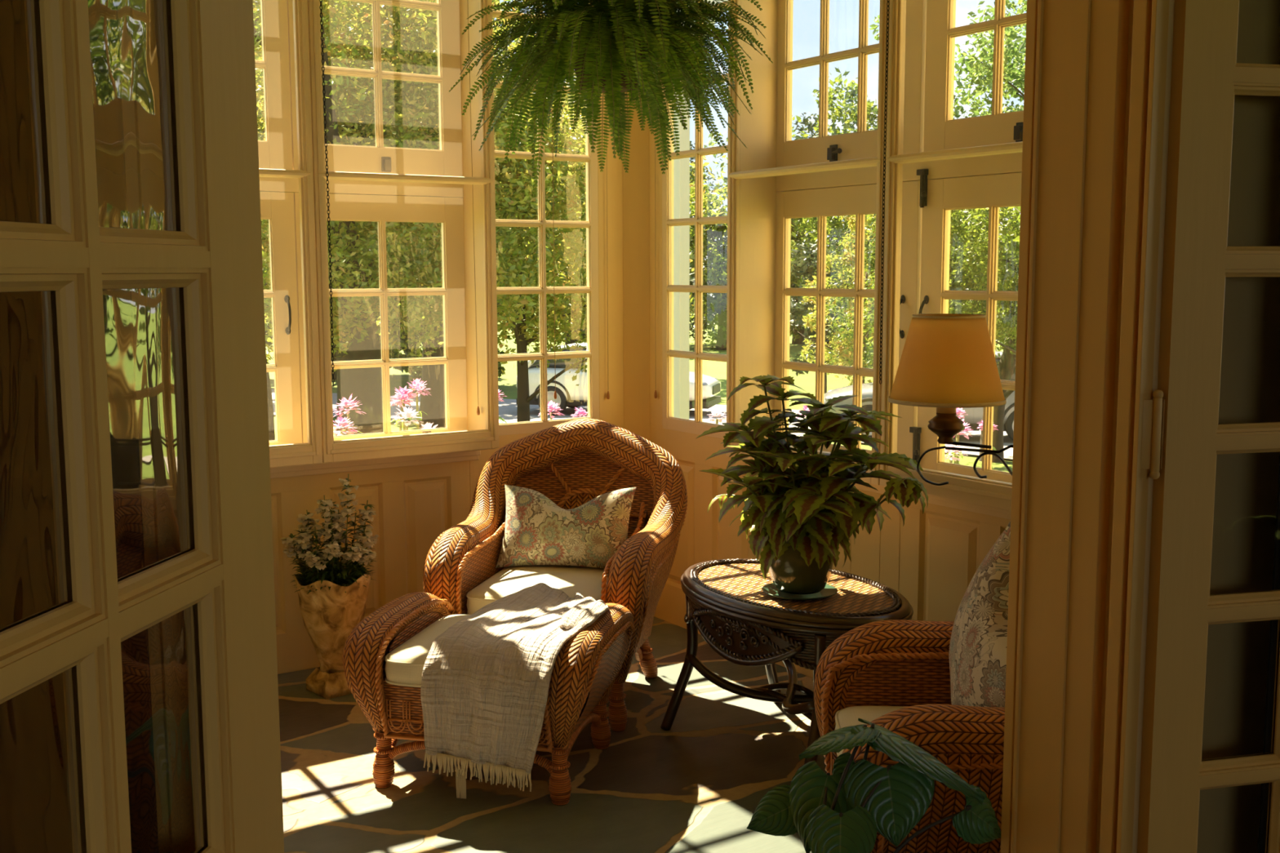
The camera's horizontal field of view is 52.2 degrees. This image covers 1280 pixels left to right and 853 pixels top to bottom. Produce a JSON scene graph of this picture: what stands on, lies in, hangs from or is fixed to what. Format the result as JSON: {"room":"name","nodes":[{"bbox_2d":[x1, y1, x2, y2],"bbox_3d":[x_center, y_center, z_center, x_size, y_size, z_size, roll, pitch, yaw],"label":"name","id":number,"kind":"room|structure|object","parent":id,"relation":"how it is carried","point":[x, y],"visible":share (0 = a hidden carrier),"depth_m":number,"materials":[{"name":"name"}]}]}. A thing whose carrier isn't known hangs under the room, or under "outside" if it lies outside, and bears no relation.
{"room":"sunroom","nodes":[
{"label":"sunroom","id":0,"kind":"room"},
{"bbox_2d":[270,0,623,674],"bbox_3d":[-1.890,-0.542,4.239,4.340,2.980,0.101,-5,8,-33],"label":"wall","id":1,"kind":"structure","parent":0,"point":[413,505],"depth_m":4.96,"materials":[{"name":"paint"}]},
{"bbox_2d":[254,0,322,467],"bbox_3d":[-1.452,-0.840,4.336,0.679,1.974,0.234,-5,8,-33],"label":"window","id":2,"kind":"structure","parent":1,"relation":"in","point":[275,153],"depth_m":4.52,"materials":[{"name":"beige paint"}]},
{"bbox_2d":[259,0,496,478],"bbox_3d":[-1.721,-0.827,4.167,2.693,2.118,0.230,-5,8,-33],"label":"trim","id":3,"kind":"structure","parent":1,"relation":"attached to","point":[475,422],"depth_m":4.88,"materials":[{"name":"beige paint"}]},
{"bbox_2d":[287,0,499,462],"bbox_3d":[-0.881,-0.886,4.710,0.690,1.974,0.234,-5,8,-33],"label":"window","id":4,"kind":"structure","parent":1,"relation":"in","point":[378,162],"depth_m":4.79,"materials":[{"name":"beige paint"}]},
{"bbox_2d":[319,0,334,386],"bbox_3d":[-1.063,-0.959,4.420,0.011,1.656,0.011,1,7,9],"label":"pull cord","id":5,"kind":"object","parent":4,"relation":"hanging from","point":[321,2],"visible":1,"depth_m":4.44,"materials":[{"name":"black fabric"}]},
{"bbox_2d":[467,7,479,415],"bbox_3d":[-0.619,-0.932,4.833,0.024,1.793,0.012,-5,8,-33],"label":"pull cord","id":6,"kind":"object","parent":1,"relation":"hanging from","point":[477,408],"visible":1,"depth_m":4.86,"materials":[{"name":"fabric"}]},
{"bbox_2d":[492,2,599,435],"bbox_3d":[-0.389,-0.940,5.149,0.505,1.934,0.038,-5,8,-33],"label":"window","id":7,"kind":"structure","parent":1,"relation":"in","point":[591,224],"depth_m":5.23,"materials":[{"name":"beige paint"}]},
{"bbox_2d":[551,105,556,399],"bbox_3d":[-0.342,-0.985,5.141,0.013,1.763,0.012,-5,8,-33],"label":"pull cord","id":8,"kind":"object","parent":7,"relation":"hanging from","point":[555,393],"visible":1,"depth_m":5.18,"materials":[{"name":"fabric"}]},
{"bbox_2d":[606,134,609,399],"bbox_3d":[-0.134,-0.995,5.278,0.013,1.778,0.012,-5,8,-33],"label":"pull cord","id":9,"kind":"object","parent":1,"relation":"attached to","point":[607,393],"visible":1,"depth_m":5.33,"materials":[{"name":"fabric"}]},
{"bbox_2d":[277,616,826,852],"bbox_3d":[-0.988,1.156,3.072,4.740,0.120,3.440,-5,8,-33],"label":"floor","id":10,"kind":"structure","parent":0,"point":[696,785],"depth_m":3.72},
{"bbox_2d":[279,473,378,699],"bbox_3d":[-1.062,0.541,4.513,0.313,0.760,0.306,2,7,14],"label":"potted flowers","id":11,"kind":"object","parent":10,"relation":"on","point":[333,597],"visible":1,"depth_m":4.45,"materials":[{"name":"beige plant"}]},
{"bbox_2d":[342,591,635,805],"bbox_3d":[-0.424,0.765,3.828,0.749,0.473,0.585,1,7,13],"label":"ottoman","id":12,"kind":"object","parent":10,"relation":"on","point":[385,654],"visible":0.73,"depth_m":3.64,"materials":[{"name":"wicker"}]},
{"bbox_2d":[385,614,470,687],"bbox_3d":[-0.432,0.645,3.781,0.482,0.100,0.501,1,7,13],"label":"seat cushion","id":13,"kind":"object","parent":12,"relation":"on","point":[406,659],"depth_m":3.66,"materials":[{"name":"beige fabric"}]},
{"bbox_2d":[420,582,608,799],"bbox_3d":[-0.300,0.738,3.805,0.432,0.473,0.713,1,7,13],"label":"throw blanket","id":14,"kind":"object","parent":12,"relation":"on","point":[486,679],"visible":1,"depth_m":3.51,"materials":[{"name":"beige fabric"}]},
{"bbox_2d":[422,418,687,731],"bbox_3d":[-0.262,0.464,4.478,0.783,0.916,0.784,1,7,13],"label":"wicker armchair","id":15,"kind":"object","parent":10,"relation":"on","point":[572,464],"visible":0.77,"depth_m":4.52,"materials":[{"name":"wicker"}]},
{"bbox_2d":[466,564,608,614],"bbox_3d":[-0.284,0.548,4.392,0.482,0.100,0.511,1,7,13],"label":"seat cushion","id":16,"kind":"object","parent":15,"relation":"on","point":[503,582],"depth_m":4.31,"materials":[{"name":"beige fabric"}]},
{"bbox_2d":[495,484,635,568],"bbox_3d":[-0.258,0.351,4.526,0.484,0.282,0.173,1,7,13],"label":"throw pillow","id":17,"kind":"object","parent":15,"relation":"on","point":[538,531],"visible":0.96,"depth_m":4.47,"materials":[{"name":"fabric"}]},
{"bbox_2d":[660,558,913,764],"bbox_3d":[0.458,0.730,3.977,0.565,0.514,0.875,-5,8,-33],"label":"side table","id":18,"kind":"object","parent":10,"relation":"on","point":[726,601],"visible":0.8,"depth_m":3.79,"materials":[{"name":"wicker"}]},
{"bbox_2d":[761,582,837,600],"bbox_3d":[0.472,0.487,3.861,0.224,0.012,0.224,-5,8,-33],"label":"saucer","id":19,"kind":"object","parent":18,"relation":"on","point":[828,591],"visible":0.57,"depth_m":3.82,"materials":[{"name":"green ceramic"}]},
{"bbox_2d":[696,374,928,594],"bbox_3d":[0.498,0.176,3.766,0.537,0.629,0.726,-5,8,-33],"label":"potted coleus","id":20,"kind":"object","parent":19,"relation":"on","point":[800,520],"visible":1,"depth_m":3.71,"materials":[{"name":"green plant"}]},
{"bbox_2d":[768,535,833,594],"bbox_3d":[0.472,0.398,3.850,0.196,0.168,0.196,-5,8,-33],"label":"pot","id":21,"kind":"object","parent":20,"relation":"attached to","point":[790,574],"depth_m":3.77,"materials":[{"name":"green ceramic"}]},
{"bbox_2d":[746,718,1000,852],"bbox_3d":[0.360,0.852,2.251,0.444,0.671,0.322,-5,8,-33],"label":"philodendron","id":22,"kind":"object","parent":10,"relation":"on","point":[844,811],"visible":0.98,"depth_m":2.21,"materials":[{"name":"green plant"}]},
{"bbox_2d":[813,619,1004,852],"bbox_3d":[0.800,0.653,2.871,0.784,0.916,0.783,0,7,3],"label":"wicker armchair","id":23,"kind":"object","parent":10,"relation":"on","point":[894,675],"visible":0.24,"depth_m":3.04,"materials":[{"name":"wicker"}]},
{"bbox_2d":[835,706,908,755],"bbox_3d":[0.702,0.725,2.886,0.511,0.100,0.482,0,7,3],"label":"seat cushion","id":24,"kind":"object","parent":23,"relation":"on","point":[845,716],"depth_m":3.04,"materials":[{"name":"beige fabric"}]},
{"bbox_2d":[949,520,1010,707],"bbox_3d":[0.765,0.497,2.858,0.167,0.589,0.588,1,7,11],"label":"throw pillow","id":25,"kind":"object","parent":23,"relation":"on","point":[978,644],"visible":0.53,"depth_m":2.77,"materials":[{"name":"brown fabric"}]},
{"bbox_2d":[622,85,649,440],"bbox_3d":[-0.012,-0.684,5.383,0.115,2.980,0.105,-5,8,-33],"label":"wall","id":26,"kind":"structure","parent":0,"point":[636,183],"depth_m":5.37,"materials":[{"name":"paint"}]},
{"bbox_2d":[265,302,1013,472],"bbox_3d":[3.016,-3.709,55.320,180.000,1.029,160.000,-5,8,-33],"label":"lawn","id":27,"kind":"structure","parent":0,"point":[507,383],"depth_m":40.70,"materials":[{"name":"green plant"}]},
{"bbox_2d":[254,1,375,282],"bbox_3d":[-7.517,-4.708,24.184,9.699,10.711,6.184,-2,7,-17],"label":"shade tree","id":28,"kind":"object","parent":27,"relation":"on","point":[335,2],"visible":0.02,"depth_m":23.38,"materials":[{"name":"green plant"}]},
{"bbox_2d":[253,0,428,440],"bbox_3d":[-4.906,-3.477,16.142,4.341,9.449,4.651,3,7,22],"label":"maple tree","id":29,"kind":"object","parent":27,"relation":"on","point":[270,408],"visible":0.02,"depth_m":16.37,"materials":[{"name":"green plant"}]},
{"bbox_2d":[333,416,358,435],"bbox_3d":[-1.606,0.801,7.174,0.199,1.724,0.212,-5,8,-33],"label":"flower","id":30,"kind":"object","parent":27,"relation":"on","point":[341,422],"visible":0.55,"depth_m":7.07,"materials":[{"name":"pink plant"}]},
{"bbox_2d":[333,394,364,435],"bbox_3d":[-1.651,0.718,7.552,0.217,1.829,0.228,-5,8,-33],"label":"flower","id":31,"kind":"object","parent":27,"relation":"on","point":[344,402],"visible":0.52,"depth_m":7.44,"materials":[{"name":"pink plant"}]},
{"bbox_2d":[253,11,511,379],"bbox_3d":[-10.308,-7.295,40.412,16.119,12.318,6.096,-5,8,-33],"label":"tree","id":32,"kind":"object","parent":27,"relation":"on","point":[399,339],"visible":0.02,"depth_m":41.23,"materials":[{"name":"green plant"}]},
{"bbox_2d":[390,386,419,431],"bbox_3d":[-1.407,0.674,7.880,0.214,1.856,0.224,-5,8,-33],"label":"flower","id":33,"kind":"object","parent":27,"relation":"on","point":[401,391],"visible":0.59,"depth_m":7.76,"materials":[{"name":"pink plant"}]},
{"bbox_2d":[390,393,419,431],"bbox_3d":[-1.462,0.689,7.980,0.272,1.815,0.223,-5,8,-33],"label":"flower","id":34,"kind":"object","parent":27,"relation":"on","point":[398,397],"visible":0.23,"depth_m":7.88,"materials":[{"name":"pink plant"}]},
{"bbox_2d":[391,404,421,431],"bbox_3d":[-1.340,0.744,7.594,0.221,1.762,0.254,-5,8,-33],"label":"flower","id":35,"kind":"object","parent":27,"relation":"on","point":[407,412],"visible":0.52,"depth_m":7.46,"materials":[{"name":"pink plant"}]},
{"bbox_2d":[402,378,428,429],"bbox_3d":[-1.313,0.655,7.838,0.207,1.895,0.198,3,7,24],"label":"flower","id":36,"kind":"object","parent":27,"relation":"on","point":[416,384],"visible":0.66,"depth_m":7.74,"materials":[{"name":"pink plant"}]},
{"bbox_2d":[253,0,586,435],"bbox_3d":[-3.110,-3.529,14.962,4.868,9.704,6.169,6,9,41],"label":"maple tree","id":37,"kind":"object","parent":27,"relation":"on","point":[356,332],"visible":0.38,"depth_m":14.47,"materials":[{"name":"green plant"}]},
{"bbox_2d":[254,0,586,429],"bbox_3d":[-4.333,-4.315,22.820,10.154,10.069,6.856,-5,8,-33],"label":"shade tree","id":38,"kind":"object","parent":27,"relation":"on","point":[433,404],"visible":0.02,"depth_m":23.55,"materials":[{"name":"green plant"}]},
{"bbox_2d":[419,422,438,429],"bbox_3d":[-1.173,0.798,7.520,0.207,1.661,0.231,5,9,38],"label":"flower","id":39,"kind":"object","parent":27,"relation":"on","point":[428,425],"visible":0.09,"depth_m":7.40,"materials":[{"name":"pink plant"}]},
{"bbox_2d":[388,343,506,383],"bbox_3d":[-5.444,-1.663,36.240,3.730,1.693,2.016,-5,8,-33],"label":"shrub","id":40,"kind":"object","parent":27,"relation":"on","point":[393,354],"visible":0.27,"depth_m":35.25,"materials":[{"name":"green plant"}]},
{"bbox_2d":[260,0,727,422],"bbox_3d":[-1.636,-2.546,17.025,4.168,7.430,6.012,5,9,39],"label":"maple tree","id":41,"kind":"object","parent":27,"relation":"on","point":[575,313],"visible":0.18,"depth_m":16.61,"materials":[{"name":"green plant"}]},
{"bbox_2d":[497,389,506,423],"bbox_3d":[-0.822,0.672,7.896,0.252,1.834,0.223,-5,8,-33],"label":"flower","id":42,"kind":"object","parent":27,"relation":"on","point":[500,399],"visible":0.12,"depth_m":7.79,"materials":[{"name":"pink plant"}]},
{"bbox_2d":[356,64,709,345],"bbox_3d":[-5.071,-5.966,37.402,16.205,10.438,7.011,-5,8,-33],"label":"tree","id":43,"kind":"object","parent":27,"relation":"on","point":[691,256],"visible":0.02,"depth_m":39.86,"materials":[{"name":"green plant"}]},
{"bbox_2d":[537,400,564,419],"bbox_3d":[-0.536,0.702,8.089,0.214,1.730,0.251,-5,8,-33],"label":"flower","id":44,"kind":"object","parent":27,"relation":"on","point":[552,406],"visible":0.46,"depth_m":8.03,"materials":[{"name":"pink plant"}]},
{"bbox_2d":[571,407,587,417],"bbox_3d":[-0.387,0.730,7.896,0.249,1.708,0.193,6,9,40],"label":"flower","id":45,"kind":"object","parent":27,"relation":"on","point":[580,411],"visible":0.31,"depth_m":7.76,"materials":[{"name":"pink plant"}]},
{"bbox_2d":[547,141,727,344],"bbox_3d":[0.019,-8.140,57.281,11.940,9.939,6.980,-6,9,-42],"label":"tree","id":46,"kind":"object","parent":27,"relation":"on","point":[706,324],"visible":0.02,"depth_m":58.87,"materials":[{"name":"green plant"}]},
{"bbox_2d":[673,0,728,419],"bbox_3d":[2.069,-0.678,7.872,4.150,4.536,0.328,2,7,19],"label":"porch column","id":47,"kind":"structure","parent":27,"relation":"on","point":[682,166],"depth_m":8.45,"materials":[{"name":"beige paint"}]},
{"bbox_2d":[707,408,726,424],"bbox_3d":[0.429,0.737,7.752,0.241,1.694,0.193,-5,8,-33],"label":"flower","id":48,"kind":"object","parent":27,"relation":"on","point":[715,413],"visible":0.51,"depth_m":7.67,"materials":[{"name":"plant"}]},
{"bbox_2d":[689,131,826,350],"bbox_3d":[3.681,-7.735,55.315,11.506,9.641,6.465,-5,8,-33],"label":"tree","id":49,"kind":"object","parent":27,"relation":"on","point":[719,277],"visible":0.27,"depth_m":54.81,"materials":[{"name":"green plant"}]},
{"bbox_2d":[689,207,844,329],"bbox_3d":[8.085,-9.086,74.638,17.871,8.237,6.762,-5,8,-33],"label":"tree","id":50,"kind":"object","parent":27,"relation":"on","point":[709,294],"visible":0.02,"depth_m":72.33,"materials":[{"name":"green plant"}]},
{"bbox_2d":[720,111,848,344],"bbox_3d":[7.215,-8.744,59.241,6.798,10.565,6.705,-5,8,-33],"label":"tree","id":51,"kind":"object","parent":27,"relation":"on","point":[810,128],"visible":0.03,"depth_m":58.33,"materials":[{"name":"green plant"}]},
{"bbox_2d":[795,404,809,435],"bbox_3d":[0.981,0.723,7.763,0.228,1.714,0.197,-5,8,-33],"label":"flower","id":52,"kind":"object","parent":27,"relation":"on","point":[805,408],"visible":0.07,"depth_m":7.67,"materials":[{"name":"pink plant"}]},
{"bbox_2d":[790,240,874,393],"bbox_3d":[4.616,-2.433,32.572,2.865,4.430,2.593,-5,8,-33],"label":"sapling","id":53,"kind":"object","parent":27,"relation":"on","point":[802,265],"visible":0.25,"depth_m":32.09,"materials":[{"name":"green plant"}]},
{"bbox_2d":[790,67,877,359],"bbox_3d":[7.513,-7.604,49.065,9.447,10.711,6.697,-5,8,-33],"label":"tree","id":54,"kind":"object","parent":27,"relation":"on","point":[810,221],"visible":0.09,"depth_m":47.77,"materials":[{"name":"green plant"}]},
{"bbox_2d":[800,214,875,385],"bbox_3d":[4.544,-2.231,26.739,2.542,5.169,2.273,0,7,5],"label":"tree","id":55,"kind":"object","parent":27,"relation":"on","point":[846,352],"visible":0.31,"depth_m":26.38,"materials":[{"name":"green plant"}]},
{"bbox_2d":[809,102,1014,314],"bbox_3d":[10.103,-6.743,46.761,9.481,9.606,6.304,-7,9,-44],"label":"tree","id":56,"kind":"object","parent":27,"relation":"on","point":[834,231],"visible":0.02,"depth_m":46.18,"materials":[{"name":"green plant"}]},
{"bbox_2d":[826,206,1020,462],"bbox_3d":[5.556,-1.940,20.746,4.810,5.618,5.691,2,7,15],"label":"flowering tree","id":57,"kind":"object","parent":27,"relation":"on","point":[1006,324],"visible":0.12,"depth_m":19.59,"materials":[{"name":"green plant"}]},
{"bbox_2d":[868,0,1026,354],"bbox_3d":[4.953,-2.015,14.549,4.167,6.806,4.500,4,8,30],"label":"tree","id":58,"kind":"object","parent":27,"relation":"on","point":[975,68],"visible":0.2,"depth_m":13.82,"materials":[{"name":"green plant"}]},
{"bbox_2d":[944,444,967,462],"bbox_3d":[1.723,0.847,7.218,0.225,1.558,0.199,2,7,20],"label":"flower","id":59,"kind":"object","parent":27,"relation":"on","point":[951,458],"visible":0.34,"depth_m":7.10,"materials":[{"name":"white plant"}]},
{"bbox_2d":[946,408,966,464],"bbox_3d":[1.854,0.734,7.611,0.212,1.716,0.228,4,8,32],"label":"flower","id":60,"kind":"object","parent":27,"relation":"on","point":[959,411],"visible":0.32,"depth_m":7.50,"materials":[{"name":"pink plant"}]},
{"bbox_2d":[947,418,973,463],"bbox_3d":[1.752,0.780,7.370,0.227,1.663,0.220,-5,8,-33],"label":"flower","id":61,"kind":"object","parent":27,"relation":"on","point":[962,420],"visible":0.16,"depth_m":7.28,"materials":[{"name":"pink plant"}]},
{"bbox_2d":[955,101,1015,350],"bbox_3d":[14.619,-7.349,49.903,13.485,9.984,6.258,-5,8,-33],"label":"tree","id":62,"kind":"object","parent":27,"relation":"on","point":[1012,105],"visible":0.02,"depth_m":49.70,"materials":[{"name":"green plant"}]},
{"bbox_2d":[973,419,998,469],"bbox_3d":[1.994,0.777,7.439,0.246,1.662,0.199,-5,8,-33],"label":"flower","id":63,"kind":"object","parent":27,"relation":"on","point":[981,424],"visible":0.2,"depth_m":7.32,"materials":[{"name":"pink plant"}]},
{"bbox_2d":[1004,206,1020,263],"bbox_3d":[7.551,-2.842,16.806,6.528,8.137,5.703,-5,8,-33],"label":"tree","id":64,"kind":"object","parent":27,"relation":"on","point":[1012,244],"visible":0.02,"depth_m":18.38,"materials":[{"name":"green plant"}]},
{"bbox_2d":[271,389,1013,458],"bbox_3d":[-2.288,-0.436,29.854,39.488,0.498,9.668,5,8,36],"label":"driveway","id":65,"kind":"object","parent":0,"point":[508,408],"visible":0.09,"depth_m":30.51,"materials":[{"name":"grey asphalt"}]},
{"bbox_2d":[516,342,720,415],"bbox_3d":[-0.467,-1.147,30.673,4.635,1.652,1.870,2,7,14],"label":"car","id":66,"kind":"object","parent":65,"relation":"on","point":[570,395],"visible":0.33,"depth_m":30.13,"materials":[{"name":"paint"}]},
{"bbox_2d":[712,382,720,395],"bbox_3d":[1.727,-0.869,30.156,0.115,0.200,0.840,2,7,14],"label":"grille","id":67,"kind":"object","parent":66,"relation":"attached to","point":[716,386],"depth_m":30.06,"materials":[{"name":"metal"}]},
{"bbox_2d":[823,350,1015,440],"bbox_3d":[5.758,-0.621,24.738,4.635,1.652,1.870,1,7,10],"label":"car","id":68,"kind":"object","parent":65,"relation":"on","point":[974,415],"visible":0.12,"depth_m":23.94,"materials":[{"name":"paint"}]},
{"bbox_2d":[649,71,1010,678],"bbox_3d":[0.981,-0.525,4.026,0.102,2.980,3.300,-5,8,-33],"label":"wall","id":69,"kind":"structure","parent":0,"point":[932,560],"depth_m":4.51,"materials":[{"name":"paint"}]},
{"bbox_2d":[653,120,657,398],"bbox_3d":[0.062,-0.995,5.260,0.012,1.773,0.013,-5,8,-33],"label":"pull cord","id":70,"kind":"object","parent":69,"relation":"hanging from","point":[655,393],"visible":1,"depth_m":5.27,"materials":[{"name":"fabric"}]},
{"bbox_2d":[662,0,728,439],"bbox_3d":[0.231,-0.931,5.060,0.038,1.934,0.470,-5,8,-33],"label":"window","id":71,"kind":"structure","parent":69,"relation":"in","point":[696,426],"depth_m":5.16,"materials":[{"name":"beige paint"}]},
{"bbox_2d":[726,0,926,485],"bbox_3d":[0.612,-0.843,4.310,0.234,1.974,0.780,-5,8,-33],"label":"window","id":72,"kind":"structure","parent":69,"relation":"in","point":[863,148],"depth_m":4.39,"materials":[{"name":"beige paint"}]},
{"bbox_2d":[740,0,1022,519],"bbox_3d":[1.030,-0.778,3.693,0.230,2.118,2.295,-5,8,-33],"label":"trim","id":73,"kind":"structure","parent":69,"relation":"attached to","point":[758,195],"depth_m":4.59,"materials":[{"name":"beige paint"}]},
{"bbox_2d":[888,313,1013,485],"bbox_3d":[1.104,-0.025,3.446,0.885,0.534,0.309,1,7,12],"label":"wall lamp","id":74,"kind":"object","parent":69,"relation":"attached to","point":[947,363],"visible":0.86,"depth_m":3.39,"materials":[{"name":"fabric"}]},
{"bbox_2d":[927,412,964,444],"bbox_3d":[0.823,0.004,3.512,0.098,0.083,0.098,-5,8,-33],"label":"lamp base","id":75,"kind":"object","parent":74,"relation":"attached to","point":[945,425],"depth_m":3.48,"materials":[{"name":"brown wood"}]},
{"bbox_2d":[880,0,1026,511],"bbox_3d":[1.030,-0.769,3.682,0.234,1.974,0.824,-5,8,-33],"label":"window","id":76,"kind":"structure","parent":69,"relation":"in","point":[945,137],"depth_m":3.92,"materials":[{"name":"beige paint"}]},
{"bbox_2d":[879,0,889,384],"bbox_3d":[0.729,-0.926,3.878,0.011,1.607,0.011,1,7,12],"label":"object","id":77,"kind":"object","parent":76,"relation":"hanging from","point":[887,15],"visible":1,"depth_m":3.90,"materials":[{"name":"black metal"}]},
{"bbox_2d":[1095,0,1279,852],"bbox_3d":[-0.004,-0.225,1.545,8.700,2.980,0.210,-5,8,-33],"label":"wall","id":78,"kind":"structure","parent":0,"point":[1246,490],"depth_m":2.08,"materials":[{"name":"paint"}]},
{"bbox_2d":[0,0,159,852],"bbox_3d":[-0.832,0.095,0.827,0.993,2.480,0.063,-5,8,-33],"label":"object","id":79,"kind":"object","parent":78,"relation":"hanging from","point":[35,815],"visible":0.44,"depth_m":1.07,"materials":[{"name":"glass"}]},
{"bbox_2d":[0,0,284,852],"bbox_3d":[-0.418,0.159,0.873,0.038,2.360,0.720,1,7,9],"label":"door","id":80,"kind":"structure","parent":78,"relation":"in","point":[208,255],"depth_m":1.07,"materials":[{"name":"paint"}]},
{"bbox_2d":[116,0,195,852],"bbox_3d":[-0.460,0.090,1.279,0.126,2.420,0.266,-5,8,-33],"label":"glass pane","id":81,"kind":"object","parent":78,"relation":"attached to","point":[137,19],"depth_m":1.14,"materials":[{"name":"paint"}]},
{"bbox_2d":[1000,0,1169,852],"bbox_3d":[0.712,-0.007,2.061,0.106,2.420,0.241,-5,8,-33],"label":"trim","id":82,"kind":"structure","parent":78,"relation":"attached to","point":[1077,51],"depth_m":2.03,"materials":[{"name":"paint"}]},
{"bbox_2d":[1137,0,1279,852],"bbox_3d":[1.101,0.015,2.036,0.734,2.360,0.038,-2,7,-14],"label":"door","id":83,"kind":"structure","parent":78,"relation":"in","point":[1182,439],"depth_m":1.95,"materials":[{"name":"paint"}]},
{"bbox_3d":[-0.955,-1.915,2.732,4.640,0.100,3.440,-5,8,-33],"label":"ceiling","id":84,"kind":"structure","parent":0,"visible":0},
{"bbox_2d":[448,0,773,198],"bbox_3d":[-0.087,-1.360,3.958,1.009,1.298,0.988,4,8,32],"label":"hanging fern","id":85,"kind":"object","parent":84,"relation":"hanging from","point":[613,48],"visible":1,"depth_m":3.81,"materials":[{"name":"green plant"}]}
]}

